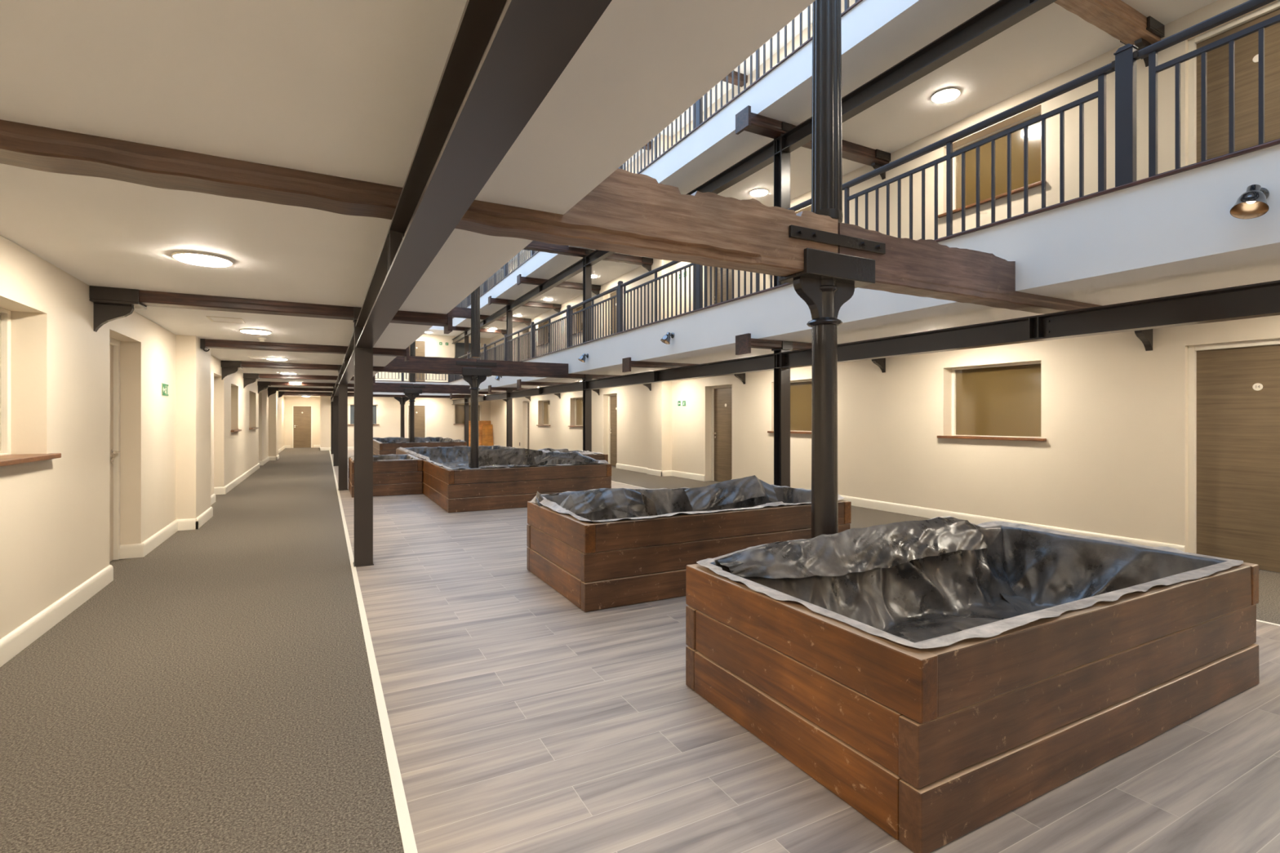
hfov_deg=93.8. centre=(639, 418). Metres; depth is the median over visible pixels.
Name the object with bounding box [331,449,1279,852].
floor
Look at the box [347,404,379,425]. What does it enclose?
window
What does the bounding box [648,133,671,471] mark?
wall
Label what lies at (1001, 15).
steel beam
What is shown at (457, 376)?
railing panel
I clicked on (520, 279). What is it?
timber beam
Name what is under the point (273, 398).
wall
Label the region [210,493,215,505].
baseboard
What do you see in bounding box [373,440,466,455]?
planter
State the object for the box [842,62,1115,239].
railing panel
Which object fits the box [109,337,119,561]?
door
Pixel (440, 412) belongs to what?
wall
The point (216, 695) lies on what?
floor
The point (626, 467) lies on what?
baseboard
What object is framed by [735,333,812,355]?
timber beam
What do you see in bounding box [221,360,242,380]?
corbel
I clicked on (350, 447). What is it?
baseboard
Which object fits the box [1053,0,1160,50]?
timber beam
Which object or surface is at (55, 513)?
wall
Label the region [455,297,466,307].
railing panel
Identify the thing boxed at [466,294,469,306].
newel post
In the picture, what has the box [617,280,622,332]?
newel post
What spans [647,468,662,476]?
baseboard
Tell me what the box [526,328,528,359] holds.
door
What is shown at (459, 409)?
window
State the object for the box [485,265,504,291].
railing panel
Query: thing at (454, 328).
timber beam
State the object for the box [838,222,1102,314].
timber beam
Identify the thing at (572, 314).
railing panel
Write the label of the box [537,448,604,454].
liner
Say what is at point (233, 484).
baseboard
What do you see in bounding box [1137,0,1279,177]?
railing panel
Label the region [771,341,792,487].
steel post
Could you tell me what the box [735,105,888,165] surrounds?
timber beam
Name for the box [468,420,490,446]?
plywood board
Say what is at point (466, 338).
steel post
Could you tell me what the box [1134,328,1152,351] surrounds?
corbel
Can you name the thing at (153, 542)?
baseboard
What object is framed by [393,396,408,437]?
column
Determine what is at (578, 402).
window
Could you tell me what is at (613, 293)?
door
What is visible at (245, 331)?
recessed light
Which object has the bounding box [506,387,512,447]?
steel post
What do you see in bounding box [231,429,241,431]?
window
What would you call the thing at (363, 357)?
steel post
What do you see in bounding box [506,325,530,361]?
railing panel
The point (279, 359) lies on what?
diffuser
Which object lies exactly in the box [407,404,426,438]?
door
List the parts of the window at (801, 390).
sill, pane, frame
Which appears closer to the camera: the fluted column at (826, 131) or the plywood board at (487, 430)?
the fluted column at (826, 131)
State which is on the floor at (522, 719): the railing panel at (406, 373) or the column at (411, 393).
the column at (411, 393)
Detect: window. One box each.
[0,307,61,466]
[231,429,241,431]
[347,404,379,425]
[453,404,480,424]
[454,342,480,358]
[536,400,550,426]
[542,320,548,344]
[568,397,582,426]
[574,305,582,334]
[767,379,811,434]
[937,111,1046,217]
[937,361,1046,441]
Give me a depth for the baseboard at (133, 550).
5.88 m
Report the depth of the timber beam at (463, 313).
22.34 m
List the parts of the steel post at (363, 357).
plate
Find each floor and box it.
[0,447,404,852]
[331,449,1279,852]
[611,466,1279,624]
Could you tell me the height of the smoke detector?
0.050 m
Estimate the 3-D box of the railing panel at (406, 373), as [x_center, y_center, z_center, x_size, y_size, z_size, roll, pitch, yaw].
[-9.339,-2.117,26.147,1.777,0.824,0.056,0,0,-28]
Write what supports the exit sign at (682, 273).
attached to the wall at (1113, 460)
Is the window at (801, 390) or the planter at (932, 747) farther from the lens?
the window at (801, 390)
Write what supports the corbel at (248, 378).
attached to the wall at (55, 513)
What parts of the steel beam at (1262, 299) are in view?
stiffener plate, stiffener plate, stiffener plate, stiffener plate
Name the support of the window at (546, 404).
in the wall at (632, 400)
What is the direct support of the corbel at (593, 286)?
attached to the wall at (632, 400)
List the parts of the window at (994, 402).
sill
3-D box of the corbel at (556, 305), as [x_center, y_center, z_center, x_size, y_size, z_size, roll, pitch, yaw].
[-2.882,-3.750,20.534,0.300,0.340,0.250,0,0,-28]
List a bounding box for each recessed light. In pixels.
[171,250,233,266]
[239,328,271,334]
[266,357,288,360]
[280,372,296,374]
[749,188,768,195]
[930,87,960,102]
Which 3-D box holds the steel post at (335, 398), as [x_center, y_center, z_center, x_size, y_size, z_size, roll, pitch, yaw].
[-8.821,0.172,17.394,0.170,2.395,0.224,0,0,-28]
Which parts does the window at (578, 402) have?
frame, pane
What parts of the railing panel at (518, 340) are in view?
handrail, rail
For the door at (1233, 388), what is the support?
in the wall at (1113, 460)
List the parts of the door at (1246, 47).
number plate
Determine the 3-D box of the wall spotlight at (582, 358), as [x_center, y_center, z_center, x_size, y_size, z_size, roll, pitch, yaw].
[-1.196,-1.282,12.580,0.215,0.192,0.162,0,0,-28]
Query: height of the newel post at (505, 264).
0.966 m
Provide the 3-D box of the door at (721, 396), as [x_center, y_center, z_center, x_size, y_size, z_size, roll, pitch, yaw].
[1.838,0.330,12.795,0.129,2.080,0.970,0,0,-28]
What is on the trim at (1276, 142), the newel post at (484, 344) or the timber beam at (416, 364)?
the newel post at (484, 344)
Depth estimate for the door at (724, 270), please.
12.89 m
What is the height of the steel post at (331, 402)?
2.395 m
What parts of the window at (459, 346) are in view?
pane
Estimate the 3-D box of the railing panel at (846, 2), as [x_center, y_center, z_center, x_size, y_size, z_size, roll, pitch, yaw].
[2.774,-4.803,5.365,0.056,0.902,2.527,0,0,-28]
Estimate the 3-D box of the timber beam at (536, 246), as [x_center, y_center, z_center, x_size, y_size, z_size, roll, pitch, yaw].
[-2.281,-3.956,13.385,6.320,0.372,0.203,0,0,-28]
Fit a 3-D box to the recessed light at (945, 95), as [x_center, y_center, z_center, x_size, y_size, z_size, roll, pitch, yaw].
[3.696,-3.908,7.237,0.320,0.024,0.320,0,0,-28]
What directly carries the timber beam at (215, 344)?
on the corbel at (202, 346)
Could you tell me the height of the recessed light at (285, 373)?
0.024 m
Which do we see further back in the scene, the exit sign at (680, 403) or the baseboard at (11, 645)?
the exit sign at (680, 403)
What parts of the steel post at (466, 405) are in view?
post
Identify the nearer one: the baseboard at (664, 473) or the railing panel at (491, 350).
the baseboard at (664, 473)
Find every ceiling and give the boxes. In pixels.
[0,0,1279,397]
[423,0,1217,338]
[488,3,812,279]
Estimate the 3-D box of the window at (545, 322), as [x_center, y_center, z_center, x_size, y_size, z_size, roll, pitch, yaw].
[-3.474,-3.197,22.161,0.285,0.945,1.450,0,0,-28]
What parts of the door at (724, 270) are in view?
frame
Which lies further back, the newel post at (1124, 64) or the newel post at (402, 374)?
the newel post at (402, 374)
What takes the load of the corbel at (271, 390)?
attached to the wall at (55, 513)
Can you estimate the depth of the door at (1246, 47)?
5.55 m
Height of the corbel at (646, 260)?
0.340 m
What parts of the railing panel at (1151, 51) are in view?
handrail, rail, rail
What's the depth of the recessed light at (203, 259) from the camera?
3.78 m
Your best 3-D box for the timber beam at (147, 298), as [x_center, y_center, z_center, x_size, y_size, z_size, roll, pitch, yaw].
[-3.108,-0.970,5.370,2.725,0.210,0.230,0,0,-28]
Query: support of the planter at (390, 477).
on the floor at (522, 719)
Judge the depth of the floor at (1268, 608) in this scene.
8.34 m
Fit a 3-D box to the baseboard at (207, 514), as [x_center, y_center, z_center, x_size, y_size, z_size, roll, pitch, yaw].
[-5.752,1.302,7.911,0.025,0.135,1.135,0,0,-28]
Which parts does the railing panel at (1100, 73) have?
rail, rail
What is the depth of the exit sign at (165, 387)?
6.81 m
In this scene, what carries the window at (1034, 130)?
in the wall at (1113, 460)
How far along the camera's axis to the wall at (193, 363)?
7.41 m
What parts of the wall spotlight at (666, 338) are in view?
lamp shade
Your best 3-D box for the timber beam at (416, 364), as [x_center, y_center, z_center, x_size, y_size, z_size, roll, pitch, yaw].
[-5.472,-1.099,11.697,4.460,0.337,0.203,0,0,-28]
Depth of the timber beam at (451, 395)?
25.45 m
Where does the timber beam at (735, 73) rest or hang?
attached to the ceiling at (805, 13)
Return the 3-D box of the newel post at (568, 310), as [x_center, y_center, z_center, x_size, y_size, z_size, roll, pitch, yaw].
[-1.623,-2.110,13.650,0.072,0.966,0.152,0,0,-28]
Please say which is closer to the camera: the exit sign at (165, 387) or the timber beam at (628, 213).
the timber beam at (628, 213)
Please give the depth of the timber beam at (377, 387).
20.94 m
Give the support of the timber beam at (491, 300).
on the corbel at (556, 305)
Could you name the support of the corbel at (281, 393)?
attached to the wall at (55, 513)
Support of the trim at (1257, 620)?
on the floor at (522, 719)
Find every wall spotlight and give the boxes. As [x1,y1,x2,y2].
[577,353,588,362]
[660,332,674,344]
[1230,184,1269,218]
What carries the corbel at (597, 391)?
attached to the wall at (632, 400)
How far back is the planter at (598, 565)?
4.58 m
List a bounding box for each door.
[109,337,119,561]
[292,404,312,448]
[407,339,426,381]
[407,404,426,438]
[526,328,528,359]
[526,401,528,448]
[608,290,616,334]
[608,393,617,466]
[711,266,732,304]
[711,385,732,481]
[1187,0,1279,164]
[1187,338,1279,572]
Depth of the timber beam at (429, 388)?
22.00 m
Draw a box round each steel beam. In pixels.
[331,0,612,401]
[451,280,1279,404]
[452,0,1057,343]
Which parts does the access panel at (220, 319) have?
hatch lid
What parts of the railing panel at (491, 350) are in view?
handrail, rail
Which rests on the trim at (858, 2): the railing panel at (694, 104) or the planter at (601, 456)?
the railing panel at (694, 104)
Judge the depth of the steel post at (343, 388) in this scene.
11.49 m
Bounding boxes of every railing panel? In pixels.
[375,372,399,378]
[405,373,445,380]
[449,374,453,382]
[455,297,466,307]
[455,354,466,380]
[468,346,483,359]
[469,285,480,304]
[484,337,504,360]
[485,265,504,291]
[506,248,530,275]
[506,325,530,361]
[533,309,566,357]
[569,285,617,346]
[621,260,695,330]
[623,102,695,173]
[704,4,810,119]
[704,198,811,306]
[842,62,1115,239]
[844,0,857,10]
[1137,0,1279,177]
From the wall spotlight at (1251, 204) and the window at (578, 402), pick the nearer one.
the wall spotlight at (1251, 204)
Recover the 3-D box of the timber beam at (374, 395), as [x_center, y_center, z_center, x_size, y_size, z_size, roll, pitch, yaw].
[-10.472,-0.983,25.797,8.800,0.095,0.200,0,0,-28]
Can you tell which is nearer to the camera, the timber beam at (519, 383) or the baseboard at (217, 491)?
the baseboard at (217, 491)
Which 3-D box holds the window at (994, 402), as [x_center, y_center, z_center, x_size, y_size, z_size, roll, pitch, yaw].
[4.466,-0.212,7.573,0.285,0.945,1.365,0,0,-28]
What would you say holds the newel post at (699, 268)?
on the trim at (1276, 142)
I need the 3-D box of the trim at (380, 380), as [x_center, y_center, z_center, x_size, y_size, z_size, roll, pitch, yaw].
[-10.206,-1.615,25.698,3.838,0.024,0.122,0,0,-28]
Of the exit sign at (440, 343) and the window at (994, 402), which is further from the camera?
the exit sign at (440, 343)
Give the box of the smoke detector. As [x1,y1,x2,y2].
[257,337,267,342]
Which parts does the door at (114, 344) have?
handle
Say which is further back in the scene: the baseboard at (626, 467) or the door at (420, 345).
the door at (420, 345)
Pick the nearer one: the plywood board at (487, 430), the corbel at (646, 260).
the corbel at (646, 260)
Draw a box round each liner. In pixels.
[348,453,418,471]
[373,436,465,450]
[397,445,608,470]
[529,475,844,523]
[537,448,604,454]
[696,515,1243,648]
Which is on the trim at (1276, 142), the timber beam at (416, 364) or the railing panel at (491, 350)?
the railing panel at (491, 350)
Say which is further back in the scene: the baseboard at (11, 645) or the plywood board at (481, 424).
the plywood board at (481, 424)
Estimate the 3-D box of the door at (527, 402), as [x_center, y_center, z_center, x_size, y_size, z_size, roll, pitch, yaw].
[-4.414,0.330,24.192,0.129,2.080,0.900,0,0,-28]
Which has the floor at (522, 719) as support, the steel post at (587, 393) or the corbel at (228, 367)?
the steel post at (587, 393)
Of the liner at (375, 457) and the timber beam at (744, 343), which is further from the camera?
the liner at (375, 457)
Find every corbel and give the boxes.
[89,285,146,332]
[200,338,209,351]
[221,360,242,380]
[243,373,259,388]
[257,381,271,393]
[267,386,279,397]
[278,391,284,397]
[524,318,531,325]
[552,303,561,312]
[553,393,560,398]
[591,284,600,295]
[591,388,599,395]
[641,257,653,271]
[643,383,651,391]
[733,373,745,384]
[871,149,890,179]
[871,357,885,373]
[1120,15,1164,66]
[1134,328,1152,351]
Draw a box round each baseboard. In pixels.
[0,564,113,666]
[119,542,144,559]
[141,520,177,555]
[176,518,198,530]
[195,506,213,529]
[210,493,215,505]
[213,486,225,494]
[225,462,259,493]
[262,456,269,465]
[268,456,276,460]
[278,445,284,453]
[320,446,354,450]
[616,463,648,473]
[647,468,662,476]
[660,470,671,476]
[671,470,705,481]
[731,479,1185,551]
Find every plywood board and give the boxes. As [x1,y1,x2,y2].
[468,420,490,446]
[481,424,493,445]
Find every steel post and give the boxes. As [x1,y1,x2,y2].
[330,392,333,453]
[333,383,338,466]
[337,364,347,490]
[352,306,373,567]
[463,395,469,446]
[464,327,469,358]
[506,299,512,360]
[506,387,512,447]
[582,248,592,342]
[582,374,592,452]
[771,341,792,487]
[773,121,792,286]
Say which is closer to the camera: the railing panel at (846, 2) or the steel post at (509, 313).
the railing panel at (846, 2)
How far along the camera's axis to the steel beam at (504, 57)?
1.44 m
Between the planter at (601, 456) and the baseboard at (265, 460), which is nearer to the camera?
the planter at (601, 456)
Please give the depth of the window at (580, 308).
19.60 m
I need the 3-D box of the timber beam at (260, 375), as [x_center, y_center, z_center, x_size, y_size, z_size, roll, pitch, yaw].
[-7.782,-0.970,14.210,2.725,0.210,0.230,0,0,-28]
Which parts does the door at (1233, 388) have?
number plate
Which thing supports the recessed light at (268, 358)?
in the ceiling at (340, 88)
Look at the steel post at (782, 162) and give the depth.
7.97 m
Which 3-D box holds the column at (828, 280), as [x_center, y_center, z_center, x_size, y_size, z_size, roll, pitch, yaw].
[1.249,0.086,3.992,0.840,2.568,0.280,0,0,-28]
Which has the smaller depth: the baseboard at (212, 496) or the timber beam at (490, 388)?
the baseboard at (212, 496)
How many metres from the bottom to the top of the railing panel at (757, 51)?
0.902 m
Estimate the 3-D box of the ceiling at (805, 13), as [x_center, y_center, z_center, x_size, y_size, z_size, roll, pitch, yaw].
[-0.626,-6.905,14.374,2.470,0.250,32.400,0,0,-28]
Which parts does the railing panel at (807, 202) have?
rail, handrail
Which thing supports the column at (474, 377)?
on the floor at (522, 719)
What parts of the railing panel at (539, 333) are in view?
handrail, rail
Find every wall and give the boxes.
[0,235,284,639]
[175,334,210,519]
[268,391,278,456]
[284,396,319,448]
[320,279,490,447]
[490,150,648,467]
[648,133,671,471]
[671,0,1279,552]
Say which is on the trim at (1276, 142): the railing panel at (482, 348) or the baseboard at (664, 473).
the railing panel at (482, 348)
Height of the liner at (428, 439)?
0.507 m
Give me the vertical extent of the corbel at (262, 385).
0.340 m
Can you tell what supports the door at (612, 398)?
in the wall at (632, 400)
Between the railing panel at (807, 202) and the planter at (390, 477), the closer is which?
the railing panel at (807, 202)
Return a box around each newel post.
[401,373,404,381]
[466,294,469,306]
[483,280,485,293]
[483,343,486,359]
[504,262,506,276]
[504,333,506,360]
[530,321,534,358]
[566,304,570,347]
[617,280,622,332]
[695,96,702,127]
[695,263,702,310]
[1111,43,1140,186]
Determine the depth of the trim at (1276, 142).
4.47 m
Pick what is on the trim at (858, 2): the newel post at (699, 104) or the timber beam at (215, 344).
the newel post at (699, 104)
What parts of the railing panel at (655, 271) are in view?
handrail, rail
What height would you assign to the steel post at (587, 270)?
2.300 m
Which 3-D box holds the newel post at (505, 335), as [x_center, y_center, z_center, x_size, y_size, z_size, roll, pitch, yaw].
[-4.129,-2.110,18.389,0.072,0.966,0.152,0,0,-28]
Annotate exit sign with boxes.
[161,382,168,396]
[439,342,448,345]
[677,400,685,406]
[679,271,687,279]
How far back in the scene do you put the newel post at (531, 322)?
15.98 m
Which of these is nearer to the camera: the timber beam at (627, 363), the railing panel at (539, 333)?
the timber beam at (627, 363)
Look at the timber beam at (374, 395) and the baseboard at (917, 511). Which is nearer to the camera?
the baseboard at (917, 511)
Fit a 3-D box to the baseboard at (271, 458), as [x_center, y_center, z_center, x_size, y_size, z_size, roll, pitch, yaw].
[-12.065,1.302,19.658,0.245,0.135,0.025,0,0,-28]
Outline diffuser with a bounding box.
[266,358,287,360]
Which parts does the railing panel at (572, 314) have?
rail, handrail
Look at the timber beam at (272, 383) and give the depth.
16.94 m
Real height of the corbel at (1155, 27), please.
0.340 m
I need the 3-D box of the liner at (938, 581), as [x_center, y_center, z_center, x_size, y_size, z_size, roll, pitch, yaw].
[1.712,0.912,3.083,2.622,0.561,1.373,0,0,-28]
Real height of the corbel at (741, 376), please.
0.340 m
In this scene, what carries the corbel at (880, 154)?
attached to the wall at (1113, 460)
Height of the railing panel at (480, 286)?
0.902 m
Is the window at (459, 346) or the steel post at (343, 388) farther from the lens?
the window at (459, 346)
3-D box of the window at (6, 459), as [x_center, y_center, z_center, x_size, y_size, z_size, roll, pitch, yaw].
[-3.659,-0.215,3.311,0.285,0.950,1.394,0,0,-28]
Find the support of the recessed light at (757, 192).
in the ceiling at (877, 35)
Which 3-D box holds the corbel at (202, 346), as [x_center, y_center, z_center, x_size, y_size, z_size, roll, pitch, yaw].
[-5.658,-0.949,7.811,0.098,0.163,0.240,0,0,-28]
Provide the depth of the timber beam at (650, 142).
14.62 m
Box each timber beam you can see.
[0,119,838,276]
[138,289,452,333]
[204,338,409,361]
[241,355,476,374]
[258,373,375,384]
[270,381,354,386]
[278,382,413,392]
[284,391,354,395]
[284,394,464,398]
[413,383,506,394]
[449,393,484,399]
[451,306,531,322]
[452,326,506,333]
[476,360,619,378]
[488,295,560,309]
[488,385,534,393]
[516,274,600,290]
[516,379,568,388]
[523,240,653,265]
[622,357,697,372]
[641,141,651,150]
[722,71,747,87]
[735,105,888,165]
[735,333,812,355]
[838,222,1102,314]
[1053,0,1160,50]
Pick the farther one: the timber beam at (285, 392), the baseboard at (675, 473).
the timber beam at (285, 392)
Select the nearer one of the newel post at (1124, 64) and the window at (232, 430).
the newel post at (1124, 64)
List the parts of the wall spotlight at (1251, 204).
bulb, plate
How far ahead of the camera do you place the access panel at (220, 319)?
6.19 m
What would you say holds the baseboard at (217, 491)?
attached to the wall at (55, 513)
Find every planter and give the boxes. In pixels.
[348,457,422,497]
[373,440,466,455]
[395,448,611,512]
[526,499,851,612]
[582,453,608,463]
[685,562,1259,852]
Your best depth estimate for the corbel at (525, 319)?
23.44 m
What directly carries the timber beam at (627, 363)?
on the corbel at (741, 376)
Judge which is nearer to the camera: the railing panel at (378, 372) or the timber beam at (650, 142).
the timber beam at (650, 142)
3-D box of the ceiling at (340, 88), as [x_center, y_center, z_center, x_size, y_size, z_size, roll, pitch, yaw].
[-4.237,-1.323,14.218,9.000,0.585,35.500,0,0,-28]
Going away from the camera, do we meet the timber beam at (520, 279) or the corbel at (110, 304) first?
the corbel at (110, 304)
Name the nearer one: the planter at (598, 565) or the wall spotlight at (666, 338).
the planter at (598, 565)
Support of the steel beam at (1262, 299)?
attached to the steel post at (587, 393)
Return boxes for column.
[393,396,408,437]
[400,385,425,442]
[409,341,415,382]
[456,360,496,468]
[470,285,480,357]
[778,224,885,537]
[811,0,842,222]
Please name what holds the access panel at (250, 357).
attached to the ceiling at (340, 88)
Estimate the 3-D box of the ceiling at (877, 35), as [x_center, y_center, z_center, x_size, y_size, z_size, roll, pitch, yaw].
[-2.332,-4.130,13.472,6.330,0.420,32.400,0,0,-28]
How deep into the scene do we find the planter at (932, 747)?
2.26 m
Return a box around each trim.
[329,450,417,852]
[379,380,448,382]
[448,138,1279,382]
[452,0,862,318]
[611,480,1279,626]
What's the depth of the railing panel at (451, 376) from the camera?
26.12 m
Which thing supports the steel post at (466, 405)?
on the floor at (522, 719)
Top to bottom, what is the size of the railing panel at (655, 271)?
0.902 m
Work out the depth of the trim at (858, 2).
8.12 m
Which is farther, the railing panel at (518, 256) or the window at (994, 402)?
the railing panel at (518, 256)
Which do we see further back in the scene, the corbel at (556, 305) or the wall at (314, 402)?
the wall at (314, 402)
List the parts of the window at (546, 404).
frame, pane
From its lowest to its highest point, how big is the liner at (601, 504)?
0.589 m
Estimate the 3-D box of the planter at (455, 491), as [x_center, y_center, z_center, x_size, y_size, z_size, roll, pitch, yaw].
[-3.288,1.058,12.445,2.620,0.618,7.120,0,0,-28]
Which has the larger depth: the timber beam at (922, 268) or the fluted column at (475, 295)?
the fluted column at (475, 295)
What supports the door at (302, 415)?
in the wall at (314, 402)
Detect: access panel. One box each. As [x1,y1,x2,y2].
[205,315,245,324]
[248,355,267,359]
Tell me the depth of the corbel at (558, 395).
20.55 m
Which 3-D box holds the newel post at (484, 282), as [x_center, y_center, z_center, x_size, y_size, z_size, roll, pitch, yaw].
[-5.381,-4.835,20.758,0.072,0.966,0.152,0,0,-28]
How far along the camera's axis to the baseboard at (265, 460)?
18.44 m
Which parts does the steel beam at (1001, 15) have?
stiffener plate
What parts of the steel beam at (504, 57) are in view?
stiffener plate, stiffener plate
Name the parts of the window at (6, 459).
pane, frame, sill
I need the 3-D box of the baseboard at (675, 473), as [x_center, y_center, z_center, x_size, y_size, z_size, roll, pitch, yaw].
[1.086,1.302,13.751,0.025,0.135,1.423,0,0,-28]
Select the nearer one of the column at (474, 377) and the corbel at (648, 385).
the column at (474, 377)
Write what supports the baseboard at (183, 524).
attached to the wall at (193, 363)
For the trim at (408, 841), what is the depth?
2.65 m
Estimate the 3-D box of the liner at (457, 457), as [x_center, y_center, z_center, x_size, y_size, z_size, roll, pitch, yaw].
[-3.287,0.875,12.447,2.623,0.547,7.112,0,0,-28]
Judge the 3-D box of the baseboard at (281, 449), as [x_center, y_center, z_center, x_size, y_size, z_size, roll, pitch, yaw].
[-15.402,1.302,25.735,0.025,0.135,4.700,0,0,-28]
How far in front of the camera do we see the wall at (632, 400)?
18.04 m
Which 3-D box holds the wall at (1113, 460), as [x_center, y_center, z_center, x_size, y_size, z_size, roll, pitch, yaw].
[4.613,-2.830,7.642,0.500,8.400,15.600,0,0,-28]
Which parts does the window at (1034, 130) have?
sill, pane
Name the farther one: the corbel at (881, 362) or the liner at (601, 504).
the corbel at (881, 362)

